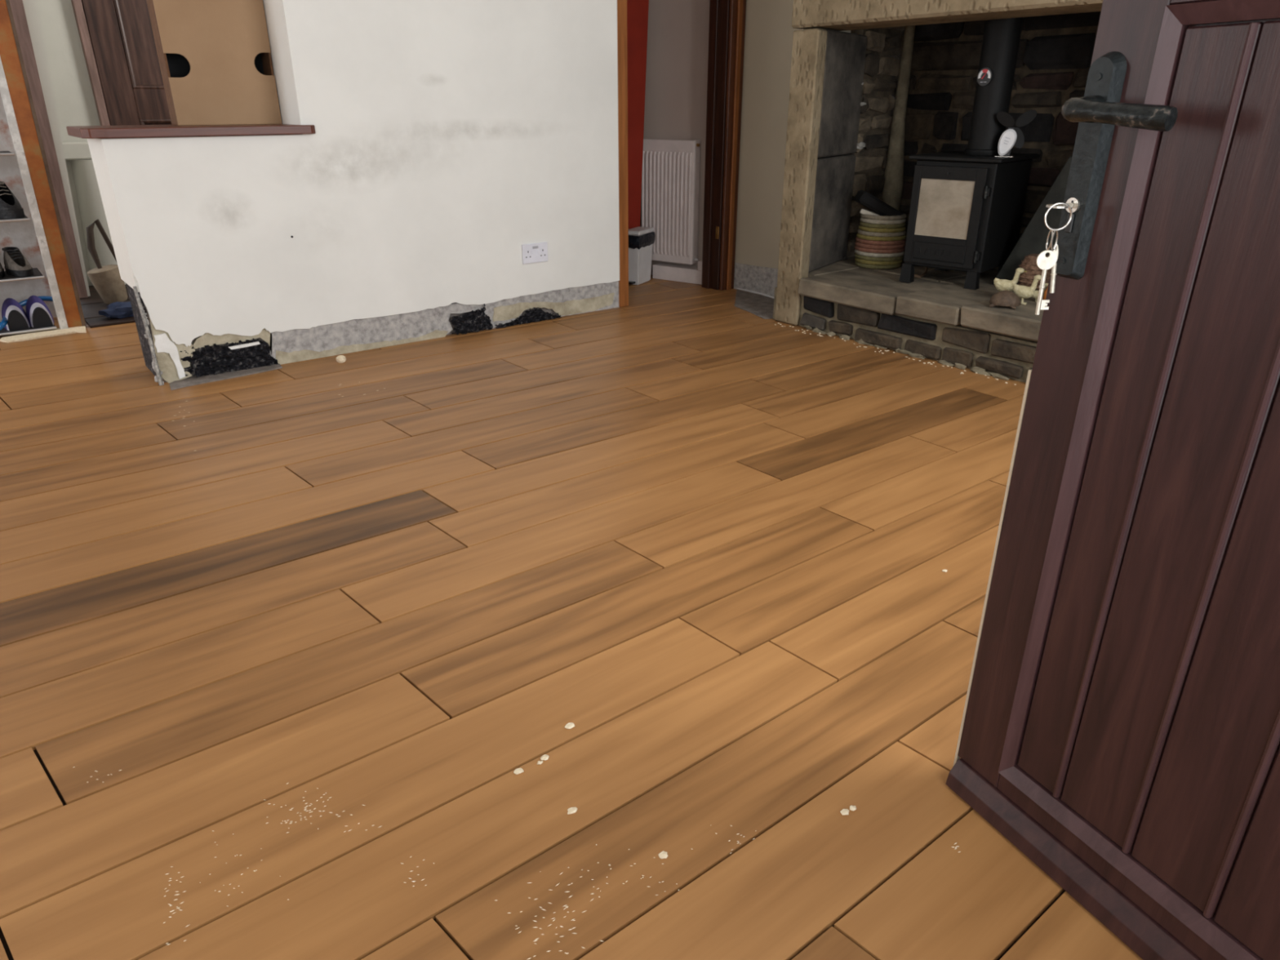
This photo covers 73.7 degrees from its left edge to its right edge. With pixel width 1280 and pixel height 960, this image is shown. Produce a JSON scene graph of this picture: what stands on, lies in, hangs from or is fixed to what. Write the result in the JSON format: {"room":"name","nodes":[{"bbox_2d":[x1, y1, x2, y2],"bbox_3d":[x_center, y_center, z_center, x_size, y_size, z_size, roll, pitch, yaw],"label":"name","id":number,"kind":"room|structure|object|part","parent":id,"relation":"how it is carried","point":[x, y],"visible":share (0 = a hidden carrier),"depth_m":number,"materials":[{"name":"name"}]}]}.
{"room":"damaged room","nodes":[
{"label":"damaged room","id":0,"kind":"room"},
{"bbox_2d":[0,93,57,321],"bbox_3d":[-4.234,-1.617,3.257,3.000,2.400,0.100,-18,29,-34],"label":"wall","id":1,"kind":"structure","parent":0,"point":[22,235],"depth_m":4.30,"materials":[{"name":"white paint"}]},
{"bbox_2d":[35,0,125,285],"bbox_3d":[-2.547,-2.526,5.308,2.220,2.400,0.243,-18,29,-34],"label":"wall","id":2,"kind":"structure","parent":0,"point":[73,97],"depth_m":4.89,"materials":[{"name":"paint"}]},
{"bbox_2d":[22,0,90,296],"bbox_3d":[-3.221,-2.214,4.609,0.171,2.364,0.360,-18,29,-34],"label":"trim","id":3,"kind":"structure","parent":2,"relation":"attached to","point":[30,6],"depth_m":4.53,"materials":[{"name":"wood"}]},
{"bbox_2d":[71,0,171,125],"bbox_3d":[-2.819,-2.272,5.154,0.808,2.060,0.048,-18,29,-34],"label":"door","id":4,"kind":"structure","parent":2,"relation":"in","point":[117,38],"depth_m":4.93,"materials":[{"name":"brown wood"}]},
{"bbox_3d":[-3.120,-2.176,4.939,0.044,2.060,0.048,-18,29,-34],"label":"frame","id":5,"kind":"part","parent":4,"relation":"part of","materials":[{"name":"brown wood"}]},
{"bbox_3d":[-2.965,-2.639,4.861,0.024,0.742,0.024,-6,25,-14],"label":"moulding","id":6,"kind":"part","parent":4,"relation":"part of","materials":[{"name":"brown wood"}]},
{"bbox_3d":[-2.809,-2.700,4.997,0.453,0.748,0.014,-18,29,-34],"label":"panel","id":7,"kind":"part","parent":4,"relation":"part of","materials":[{"name":"brown wood"}]},
{"bbox_3d":[-2.796,-2.356,5.131,0.445,0.026,0.026,-18,29,-34],"label":"moulding","id":8,"kind":"part","parent":4,"relation":"part of","materials":[{"name":"brown wood"}]},
{"bbox_3d":[-2.801,-2.275,5.174,0.453,0.170,0.038,-18,29,-34],"label":"rail","id":9,"kind":"part","parent":4,"relation":"part of","materials":[{"name":"brown wood"}]},
{"bbox_3d":[-2.796,-2.189,5.205,0.445,0.026,0.026,-18,29,-34],"label":"moulding","id":10,"kind":"part","parent":4,"relation":"part of","materials":[{"name":"brown wood"}]},
{"bbox_3d":[-2.809,-1.900,5.351,0.453,0.658,0.014,-18,29,-34],"label":"panel","id":11,"kind":"part","parent":4,"relation":"part of","materials":[{"name":"brown wood"}]},
{"bbox_2d":[87,0,619,390],"bbox_3d":[-0.766,-1.898,3.919,3.168,2.424,0.458,-18,29,-34],"label":"wall","id":12,"kind":"structure","parent":0,"point":[451,137],"depth_m":3.70,"materials":[{"name":"white paint"}]},
{"bbox_2d":[66,124,315,138],"bbox_3d":[-1.754,-1.377,3.363,0.818,0.033,0.415,-18,29,-34],"label":"trim","id":13,"kind":"structure","parent":12,"relation":"attached to","point":[127,131],"depth_m":3.21,"materials":[{"name":"brown wood"}]},
{"bbox_2d":[146,0,282,124],"bbox_3d":[-1.702,-1.774,3.394,0.400,0.665,0.118,-18,29,-34],"label":"box","id":14,"kind":"object","parent":13,"relation":"on","point":[215,60],"visible":1,"depth_m":3.39,"materials":[{"name":"brown cardboard"}]},
{"bbox_3d":[-1.858,-1.726,3.286,0.008,0.665,0.112,-18,29,-34],"label":"panel","id":15,"kind":"part","parent":14,"relation":"part of","materials":[{"name":"brown cardboard"}]},
{"bbox_3d":[-1.735,-1.791,3.434,0.383,0.665,0.008,-18,29,-34],"label":"panel","id":16,"kind":"part","parent":14,"relation":"part of","materials":[{"name":"brown cardboard"}]},
{"bbox_3d":[-1.549,-1.824,3.507,0.008,0.665,0.112,-18,29,-34],"label":"panel","id":17,"kind":"part","parent":14,"relation":"part of","materials":[{"name":"brown cardboard"}]},
{"bbox_2d":[521,241,548,264],"bbox_3d":[-0.524,-1.135,4.272,0.147,0.095,0.012,-18,29,-34],"label":"double socket","id":18,"kind":"object","parent":12,"relation":"attached to","point":[537,252],"visible":1,"depth_m":4.27,"materials":[{"name":"white plastic"}]},
{"bbox_2d":[617,0,628,306],"bbox_3d":[-0.141,-1.936,4.397,0.079,2.060,0.195,-18,29,-34],"label":"trim","id":19,"kind":"structure","parent":12,"relation":"attached to","point":[622,50],"depth_m":4.41,"materials":[{"name":"brown wood"}]},
{"bbox_2d":[0,274,1142,959],"bbox_3d":[-1.312,-0.129,2.916,6.520,0.074,6.900,-18,29,-34],"label":"floor","id":20,"kind":"structure","parent":0,"point":[698,534],"depth_m":1.76,"materials":[{"name":"brown wood"}]},
{"bbox_2d":[0,57,68,336],"bbox_3d":[-3.287,-1.556,3.733,0.957,1.898,0.320,-18,29,-34],"label":"shoe rack","id":21,"kind":"object","parent":20,"relation":"on","point":[11,117],"visible":0.92,"depth_m":4.02,"materials":[{"name":"paint"}]},
{"bbox_2d":[0,262,4,278],"bbox_3d":[-3.124,-1.035,4.103,0.101,0.107,0.250,-15,28,-30],"label":"shoe","id":22,"kind":"object","parent":21,"relation":"on","point":[2,269],"visible":1,"depth_m":4.09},
{"bbox_3d":[-3.204,-1.383,3.667,0.864,0.013,0.013,-18,29,-34],"label":"rail","id":23,"kind":"part","parent":21,"relation":"part of","materials":[{"name":"metal"}]},
{"bbox_2d":[0,181,25,218],"bbox_3d":[-3.021,-1.328,4.047,0.260,0.155,0.120,17,29,33],"label":"shoe","id":24,"kind":"object","parent":21,"relation":"on","point":[11,207],"visible":1,"depth_m":4.01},
{"bbox_3d":[-3.208,-1.120,3.780,0.854,0.013,0.013,-18,29,-34],"label":"rail","id":25,"kind":"part","parent":21,"relation":"part of","materials":[{"name":"metal"}]},
{"bbox_2d":[1,297,30,331],"bbox_3d":[-3.086,-0.824,4.210,0.110,0.128,0.228,-18,29,-34],"label":"trainer","id":26,"kind":"object","parent":21,"relation":"on","point":[16,317],"visible":0.98,"depth_m":4.15,"materials":[{"name":"purple fabric"}]},
{"bbox_2d":[1,246,33,276],"bbox_3d":[-3.039,-1.066,4.162,0.250,0.116,0.101,20,31,38],"label":"shoe","id":27,"kind":"object","parent":21,"relation":"on","point":[16,264],"visible":1,"depth_m":4.13,"materials":[{"name":"beige fabric"}]},
{"bbox_3d":[-3.211,-0.875,3.886,0.848,0.013,0.013,-18,29,-34],"label":"rail","id":28,"kind":"part","parent":21,"relation":"part of","materials":[{"name":"metal"}]},
{"bbox_2d":[0,296,53,330],"bbox_3d":[-3.079,-0.843,4.287,0.151,0.104,0.507,4,24,10],"label":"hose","id":29,"kind":"object","parent":21,"relation":"on","point":[4,321],"visible":0.34,"depth_m":4.32,"materials":[{"name":"blue plastic"}]},
{"bbox_3d":[-3.214,-0.649,3.984,0.840,0.013,0.013,-18,29,-34],"label":"rail","id":30,"kind":"part","parent":21,"relation":"part of","materials":[{"name":"metal"}]},
{"bbox_2d":[26,295,53,328],"bbox_3d":[-3.007,-0.849,4.266,0.110,0.128,0.228,-18,29,-34],"label":"trainer","id":31,"kind":"object","parent":21,"relation":"on","point":[38,314],"visible":0.96,"depth_m":4.21,"materials":[{"name":"purple fabric"}]},
{"bbox_2d":[0,0,82,327],"bbox_3d":[-2.814,-1.861,3.829,0.134,2.378,0.030,-18,29,-34],"label":"trim","id":32,"kind":"structure","parent":20,"relation":"on","point":[9,55],"depth_m":3.98,"materials":[{"name":"orange paint"}]},
{"bbox_2d":[5,0,86,327],"bbox_3d":[-2.784,-1.869,3.848,0.075,2.378,0.045,-18,29,-34],"label":"trim","id":33,"kind":"structure","parent":32,"relation":"attached to","point":[7,2],"depth_m":4.00,"materials":[{"name":"brown wood"}]},
{"bbox_2d":[8,0,88,297],"bbox_3d":[-3.166,-2.139,4.439,0.135,2.364,0.060,-18,29,-34],"label":"trim","id":34,"kind":"structure","parent":20,"relation":"on","point":[17,6],"depth_m":4.54,"materials":[{"name":"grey wood"}]},
{"bbox_2d":[86,218,127,304],"bbox_3d":[-2.927,-1.182,4.647,0.161,0.446,0.161,-3,24,-8],"label":"bag","id":35,"kind":"object","parent":20,"relation":"on","point":[107,281],"visible":0.91,"depth_m":4.64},
{"bbox_2d":[98,301,133,318],"bbox_3d":[-2.697,-0.895,4.463,0.234,0.075,0.144,-18,29,-34],"label":"cloth","id":36,"kind":"object","parent":20,"relation":"on","point":[116,309],"visible":0.63,"depth_m":4.42,"materials":[{"name":"blue fabric"}]},
{"bbox_2d":[335,355,346,363],"bbox_3d":[-1.302,-0.526,3.721,0.041,0.036,0.040,-18,29,-34],"label":"lump","id":37,"kind":"object","parent":20,"relation":"on","point":[341,358],"visible":1,"depth_m":3.71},
{"bbox_2d":[73,383,960,959],"bbox_3d":[-0.799,0.179,2.160,1.127,0.001,2.995,-15,28,-30],"label":"plaster dust","id":38,"kind":"object","parent":20,"relation":"on","point":[340,384],"visible":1,"depth_m":1.25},
{"bbox_2d":[513,767,524,774],"bbox_3d":[-0.206,0.494,1.449,0.016,0.004,0.015,-18,29,-34],"label":"crumb","id":39,"kind":"object","parent":20,"relation":"on","point":[517,771],"visible":1,"depth_m":1.45,"materials":[{"name":"beige food"}]},
{"bbox_2d":[540,754,549,760],"bbox_3d":[-0.165,0.481,1.479,0.016,0.004,0.014,-18,29,-34],"label":"crumb","id":40,"kind":"object","parent":20,"relation":"on","point":[545,757],"visible":1,"depth_m":1.48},
{"bbox_2d":[564,722,574,728],"bbox_3d":[-0.128,0.447,1.555,0.019,0.003,0.015,-18,29,-34],"label":"crumb","id":41,"kind":"object","parent":20,"relation":"on","point":[570,725],"visible":1,"depth_m":1.55,"materials":[{"name":"beige food"}]},
{"bbox_2d":[567,807,577,814],"bbox_3d":[-0.109,0.530,1.369,0.019,0.003,0.012,-18,29,-34],"label":"crumb","id":42,"kind":"object","parent":20,"relation":"on","point":[572,810],"visible":1,"depth_m":1.37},
{"bbox_2d":[626,0,648,229],"bbox_3d":[-0.079,-2.289,5.017,0.378,2.197,0.018,-18,29,-34],"label":"curtain","id":43,"kind":"object","parent":20,"relation":"on","point":[637,10],"visible":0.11,"depth_m":5.06,"materials":[{"name":"fabric"}]},
{"bbox_2d":[628,226,655,284],"bbox_3d":[-0.010,-1.388,5.298,0.130,0.324,0.246,11,26,24],"label":"pedal bin","id":44,"kind":"object","parent":20,"relation":"on","point":[641,239],"visible":0.77,"depth_m":5.25,"materials":[{"name":"white plastic"}]},
{"bbox_3d":[-0.007,-1.527,5.244,0.117,0.026,0.212,11,26,24],"label":"lid","id":45,"kind":"part","parent":44,"relation":"part of","materials":[{"name":"white plastic"}]},
{"bbox_2d":[658,850,667,858],"bbox_3d":[0.036,0.565,1.287,0.015,0.004,0.014,-18,29,-34],"label":"crumb","id":46,"kind":"object","parent":20,"relation":"on","point":[663,855],"visible":1,"depth_m":1.29,"materials":[{"name":"beige food"}]},
{"bbox_2d":[737,288,773,298],"bbox_3d":[0.689,-1.104,5.044,0.021,0.011,0.356,-15,28,-30],"label":"cable","id":47,"kind":"object","parent":20,"relation":"on","point":[748,291],"visible":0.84,"depth_m":5.04,"materials":[{"name":"plastic"}]},
{"bbox_2d":[840,808,848,815],"bbox_3d":[0.328,0.531,1.366,0.016,0.004,0.012,-3,24,-7],"label":"crumb","id":48,"kind":"object","parent":20,"relation":"on","point":[844,811],"visible":1,"depth_m":1.36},
{"bbox_2d":[849,805,856,810],"bbox_3d":[0.342,0.527,1.374,0.013,0.004,0.010,-18,29,-34],"label":"crumb","id":49,"kind":"object","parent":20,"relation":"on","point":[851,807],"visible":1,"depth_m":1.37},
{"bbox_2d":[774,322,1016,385],"bbox_3d":[1.094,-0.590,3.896,0.075,0.005,1.319,-18,29,-34],"label":"crumbs","id":50,"kind":"object","parent":20,"relation":"on","point":[778,322],"visible":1,"depth_m":3.89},
{"bbox_2d":[773,0,1102,382],"bbox_3d":[1.699,-1.534,3.643,1.096,1.966,2.337,-18,29,-34],"label":"stone fireplace","id":51,"kind":"object","parent":20,"relation":"on","point":[901,84],"visible":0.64,"depth_m":4.08,"materials":[{"name":"beige stone"}]},
{"bbox_2d":[854,211,906,269],"bbox_3d":[1.252,-1.250,4.444,0.256,0.264,0.256,-18,29,-34],"label":"basket","id":52,"kind":"object","parent":51,"relation":"on","point":[880,240],"visible":0.96,"depth_m":4.36,"materials":[{"name":"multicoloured wicker"}]},
{"bbox_2d":[860,208,879,215],"bbox_3d":[1.175,-1.360,4.369,0.101,0.049,0.025,10,26,20],"label":"paper roll","id":53,"kind":"object","parent":52,"relation":"in","point":[863,211],"visible":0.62,"depth_m":4.36,"materials":[{"name":"white paper"}]},
{"bbox_2d":[854,190,904,216],"bbox_3d":[1.233,-1.401,4.392,0.246,0.163,0.144,0,24,0],"label":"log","id":54,"kind":"object","parent":52,"relation":"in","point":[864,198],"visible":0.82,"depth_m":4.33,"materials":[{"name":"black wood"}]},
{"bbox_2d":[914,266,928,278],"bbox_3d":[1.398,-1.034,4.253,0.058,0.028,0.196,15,28,30],"label":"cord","id":55,"kind":"object","parent":51,"relation":"on","point":[926,268],"visible":0.83,"depth_m":4.20,"materials":[{"name":"brown rubber"}]},
{"bbox_2d":[898,17,1039,289],"bbox_3d":[1.537,-1.697,3.828,0.417,1.581,0.499,20,31,37],"label":"wood stove","id":56,"kind":"object","parent":51,"relation":"on","point":[966,206],"visible":0.96,"depth_m":3.82,"materials":[{"name":"metal"}]},
{"bbox_3d":[1.279,-0.992,4.085,0.056,0.084,0.044,20,31,37],"label":"leg","id":57,"kind":"part","parent":56,"relation":"part of","materials":[{"name":"metal"}]},
{"bbox_3d":[1.372,-1.046,3.926,0.246,0.078,0.006,20,31,37],"label":"vent panel","id":58,"kind":"part","parent":56,"relation":"part of","materials":[{"name":"metal"}]},
{"bbox_3d":[1.547,-1.115,4.363,0.056,0.084,0.044,20,31,37],"label":"leg","id":59,"kind":"part","parent":56,"relation":"part of","materials":[{"name":"metal"}]},
{"bbox_3d":[1.376,-1.227,3.864,0.249,0.249,0.005,20,31,37],"label":"door glass","id":60,"kind":"part","parent":56,"relation":"part of","materials":[{"name":"beige glass"}]},
{"bbox_3d":[1.380,-1.194,3.874,0.330,0.429,0.024,20,31,37],"label":"stove door","id":61,"kind":"part","parent":56,"relation":"part of","materials":[{"name":"metal"}]},
{"bbox_3d":[1.515,-0.908,3.895,0.056,0.084,0.044,20,31,37],"label":"leg","id":62,"kind":"part","parent":56,"relation":"part of","materials":[{"name":"metal"}]},
{"bbox_3d":[1.539,-1.486,3.925,0.417,0.018,0.492,20,31,37],"label":"plate","id":63,"kind":"part","parent":56,"relation":"part of","materials":[{"name":"metal"}]},
{"bbox_2d":[977,67,992,85],"bbox_3d":[1.489,-1.743,3.694,0.009,0.072,0.072,-16,29,-32],"label":"thermometer","id":64,"kind":"object","parent":56,"relation":"attached to","point":[984,76],"visible":1,"depth_m":3.69,"materials":[{"name":"white metal"}]},
{"bbox_2d":[994,110,1036,157],"bbox_3d":[1.619,-1.501,3.702,0.159,0.189,0.060,9,25,20],"label":"fan","id":65,"kind":"object","parent":56,"relation":"on","point":[1012,136],"visible":1,"depth_m":3.70,"materials":[{"name":"black metal"}]},
{"bbox_3d":[1.581,-1.559,3.694,0.077,0.062,0.014,9,25,20],"label":"blade","id":66,"kind":"part","parent":65,"relation":"part of","materials":[{"name":"metal"}]},
{"bbox_3d":[1.612,-1.478,3.731,0.028,0.116,0.016,9,25,20],"label":"fan stem","id":67,"kind":"part","parent":65,"relation":"part of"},
{"bbox_3d":[1.638,-1.483,3.703,0.058,0.084,0.010,5,24,11],"label":"blade","id":68,"kind":"part","parent":65,"relation":"part of","materials":[{"name":"metal"}]},
{"bbox_3d":[1.656,-1.551,3.665,0.078,0.067,0.014,9,25,20],"label":"blade","id":69,"kind":"part","parent":65,"relation":"part of","materials":[{"name":"metal"}]},
{"bbox_2d":[989,290,1021,309],"bbox_3d":[1.499,-0.742,3.501,0.123,0.068,0.084,10,26,21],"label":"ornament","id":70,"kind":"object","parent":51,"relation":"on","point":[1003,298],"visible":1,"depth_m":3.47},
{"bbox_2d":[993,267,1026,291],"bbox_3d":[1.574,-0.839,3.642,0.126,0.133,0.056,6,25,13],"label":"duck","id":71,"kind":"object","parent":51,"relation":"on","point":[1001,285],"visible":0.77,"depth_m":3.63},
{"bbox_2d":[1012,275,1041,305],"bbox_3d":[1.605,-0.789,3.539,0.120,0.126,0.053,13,27,27],"label":"duck","id":72,"kind":"object","parent":51,"relation":"on","point":[1023,292],"visible":0.85,"depth_m":3.53},
{"bbox_2d":[991,155,1072,284],"bbox_3d":[1.936,-1.050,3.602,0.030,0.578,0.875,-18,29,-34],"label":"slab","id":73,"kind":"object","parent":51,"relation":"on","point":[1033,238],"visible":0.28,"depth_m":3.78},
{"bbox_2d":[1017,253,1051,290],"bbox_3d":[1.771,-0.926,3.814,0.158,0.150,0.161,-18,29,-34],"label":"woven pot","id":74,"kind":"object","parent":51,"relation":"on","point":[1028,264],"visible":0.49,"depth_m":3.77,"materials":[{"name":"brown wicker"}]},
{"bbox_2d":[1031,283,1048,302],"bbox_3d":[1.675,-0.785,3.582,0.078,0.082,0.034,3,24,7],"label":"duck","id":75,"kind":"object","parent":51,"relation":"on","point":[1036,292],"visible":0.47,"depth_m":3.58},
{"bbox_2d":[1042,285,1048,299],"bbox_3d":[1.692,-0.768,3.540,0.036,0.085,0.035,-18,29,-34],"label":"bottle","id":76,"kind":"object","parent":51,"relation":"on","point":[1046,290],"visible":0.2,"depth_m":3.53,"materials":[{"name":"orange glass"}]},
{"bbox_2d":[945,0,1279,959],"bbox_3d":[0.711,-0.255,0.669,0.122,1.996,0.877,-11,26,-24],"label":"door","id":77,"kind":"structure","parent":20,"relation":"on","point":[1120,727],"depth_m":1.03,"materials":[{"name":"red wood"}]},
{"bbox_2d":[1045,202,1073,208],"bbox_3d":[0.502,-0.328,1.021,0.037,0.006,0.025,-18,29,-34],"label":"key","id":78,"kind":"object","parent":77,"relation":"attached to","point":[1071,205],"visible":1,"depth_m":1.01,"materials":[{"name":"metal"}]},
{"bbox_2d":[1044,202,1072,231],"bbox_3d":[0.498,-0.313,1.016,0.033,0.033,0.003,0,24,0],"label":"ring","id":79,"kind":"object","parent":78,"relation":"hanging from","point":[1057,203],"visible":1,"depth_m":1.01,"materials":[{"name":"metal"}]},
{"bbox_2d":[1045,230,1053,249],"bbox_3d":[0.497,-0.291,1.037,0.002,0.025,0.010,-3,24,-7],"label":"ring","id":80,"kind":"object","parent":79,"relation":"hanging from","point":[1051,231],"visible":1,"depth_m":1.04,"materials":[{"name":"metal"}]},
{"bbox_2d":[1035,249,1056,315],"bbox_3d":[0.496,-0.243,1.052,0.025,0.078,0.007,-3,24,-7],"label":"key","id":81,"kind":"object","parent":80,"relation":"hanging from","point":[1044,263],"visible":1,"depth_m":1.04,"materials":[{"name":"metal"}]},
{"bbox_2d":[1050,231,1057,250],"bbox_3d":[0.500,-0.290,1.031,0.011,0.025,0.002,-11,26,-24],"label":"ring","id":82,"kind":"object","parent":79,"relation":"hanging from","point":[1054,232],"visible":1,"depth_m":1.03,"materials":[{"name":"metal"}]},
{"bbox_2d":[1049,244,1058,293],"bbox_3d":[0.508,-0.259,1.047,0.007,0.059,0.012,-18,29,-34],"label":"key","id":83,"kind":"object","parent":82,"relation":"hanging from","point":[1055,251],"visible":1,"depth_m":1.05,"materials":[{"name":"metal"}]},
{"bbox_3d":[0.530,-0.368,1.015,0.015,0.254,0.041,-11,26,-24],"label":"handle plate","id":84,"kind":"part","parent":77,"relation":"part of","materials":[{"name":"metal"}]},
{"bbox_3d":[0.570,-0.024,1.114,0.023,1.045,0.015,-11,26,-24],"label":"moulding","id":85,"kind":"part","parent":77,"relation":"part of","materials":[{"name":"brown wood"}]},
{"bbox_3d":[0.725,0.596,1.052,0.018,0.034,0.704,-11,26,-24],"label":"rail","id":86,"kind":"part","parent":77,"relation":"part of","materials":[{"name":"red wood"}]},
{"bbox_3d":[0.524,-0.401,0.931,0.052,0.035,0.138,-11,26,-24],"label":"lever","id":87,"kind":"part","parent":77,"relation":"part of","materials":[{"name":"metal"}]},
{"bbox_3d":[0.722,0.570,1.040,0.023,0.019,0.703,-11,26,-24],"label":"moulding","id":88,"kind":"part","parent":77,"relation":"part of","materials":[{"name":"brown wood"}]},
{"bbox_3d":[0.725,-0.440,0.593,0.018,0.136,0.704,-11,26,-24],"label":"rail","id":89,"kind":"part","parent":77,"relation":"part of","materials":[{"name":"red wood"}]},
{"bbox_3d":[0.722,-0.368,0.624,0.023,0.019,0.703,-11,26,-24],"label":"moulding","id":90,"kind":"part","parent":77,"relation":"part of","materials":[{"name":"brown wood"}]},
{"bbox_2d":[640,0,710,275],"bbox_3d":[-0.066,-2.510,5.272,1.600,2.400,0.100,16,28,31],"label":"wall","id":91,"kind":"structure","parent":0,"point":[677,47],"depth_m":5.05,"materials":[{"name":"paint"}]},
{"bbox_2d":[640,138,700,264],"bbox_3d":[0.191,-1.719,5.287,0.420,0.724,0.077,16,28,31],"label":"panel radiator","id":92,"kind":"object","parent":91,"relation":"attached to","point":[669,196],"visible":0.88,"depth_m":5.25,"materials":[{"name":"white metal"}]},
{"bbox_2d":[691,139,700,264],"bbox_3d":[0.340,-1.683,5.200,0.005,0.719,0.062,16,28,31],"label":"grille","id":93,"kind":"object","parent":92,"relation":"attached to","point":[695,144],"depth_m":5.17,"materials":[{"name":"white metal"}]},
{"bbox_2d":[652,260,702,284],"bbox_3d":[0.278,-1.329,5.396,0.420,0.140,0.090,16,28,31],"label":"baseboard","id":94,"kind":"structure","parent":91,"relation":"attached to","point":[682,273],"depth_m":5.38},
{"bbox_2d":[733,0,850,296],"bbox_3d":[0.817,-2.193,4.557,0.188,2.400,0.611,-18,29,-34],"label":"wall","id":95,"kind":"structure","parent":0,"point":[769,30],"depth_m":4.74,"materials":[{"name":"beige paint"}]},
{"bbox_2d":[701,0,746,290],"bbox_3d":[0.465,-2.116,4.777,0.195,2.080,0.098,9,26,20],"label":"trim","id":96,"kind":"structure","parent":95,"relation":"attached to","point":[726,32],"depth_m":4.84,"materials":[{"name":"brown wood"}]},
{"bbox_3d":[0.524,-2.106,4.755,0.106,2.080,0.020,-18,29,-34],"label":"architrave","id":97,"kind":"part","parent":96,"relation":"part of","materials":[{"name":"brown wood"}]}
]}

